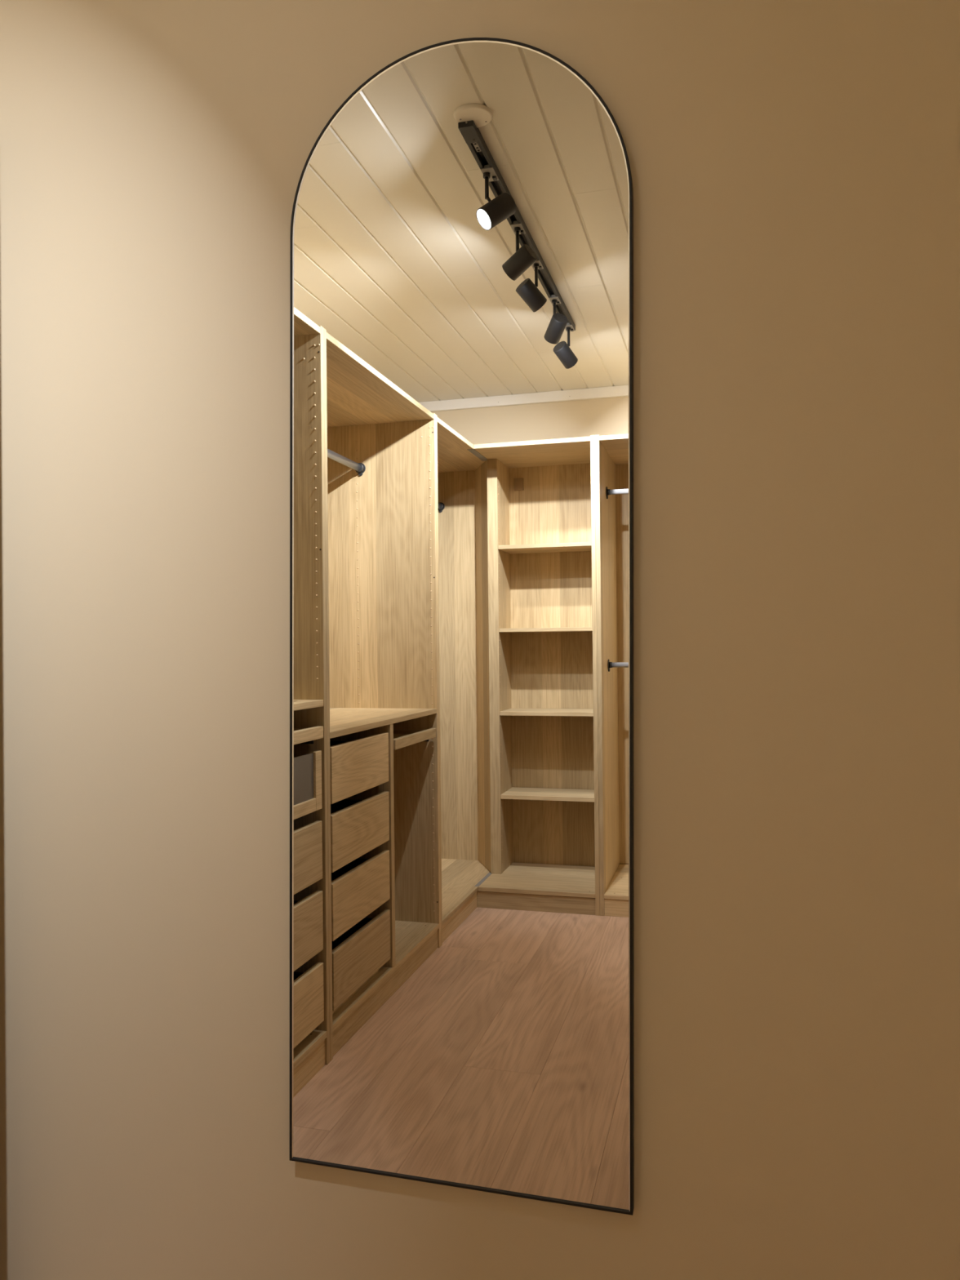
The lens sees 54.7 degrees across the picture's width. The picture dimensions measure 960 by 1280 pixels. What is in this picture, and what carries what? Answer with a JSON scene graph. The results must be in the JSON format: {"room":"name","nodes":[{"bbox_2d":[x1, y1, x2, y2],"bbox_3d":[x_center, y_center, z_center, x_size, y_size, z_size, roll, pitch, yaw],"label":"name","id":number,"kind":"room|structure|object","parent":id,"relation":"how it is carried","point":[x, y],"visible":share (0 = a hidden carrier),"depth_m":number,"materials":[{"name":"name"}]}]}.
{"room":"walk-in closet","nodes":[
{"label":"walk-in closet","id":0,"kind":"room"},
{"bbox_2d":[0,0,959,1279],"bbox_3d":[0.001,-0.043,1.385,2.862,2.369,0.120,-1,0,15],"label":"wall","id":1,"kind":"structure","parent":0,"point":[794,164],"depth_m":1.29,"materials":[{"name":"beige paint"}]},
{"bbox_2d":[289,37,634,1215],"bbox_3d":[-0.037,-0.040,1.322,0.505,1.622,0.018,0,0,15],"label":"arched mirror","id":2,"kind":"object","parent":1,"relation":"attached to","point":[462,870],"visible":1,"depth_m":1.31,"materials":[{"name":"black mirror"}]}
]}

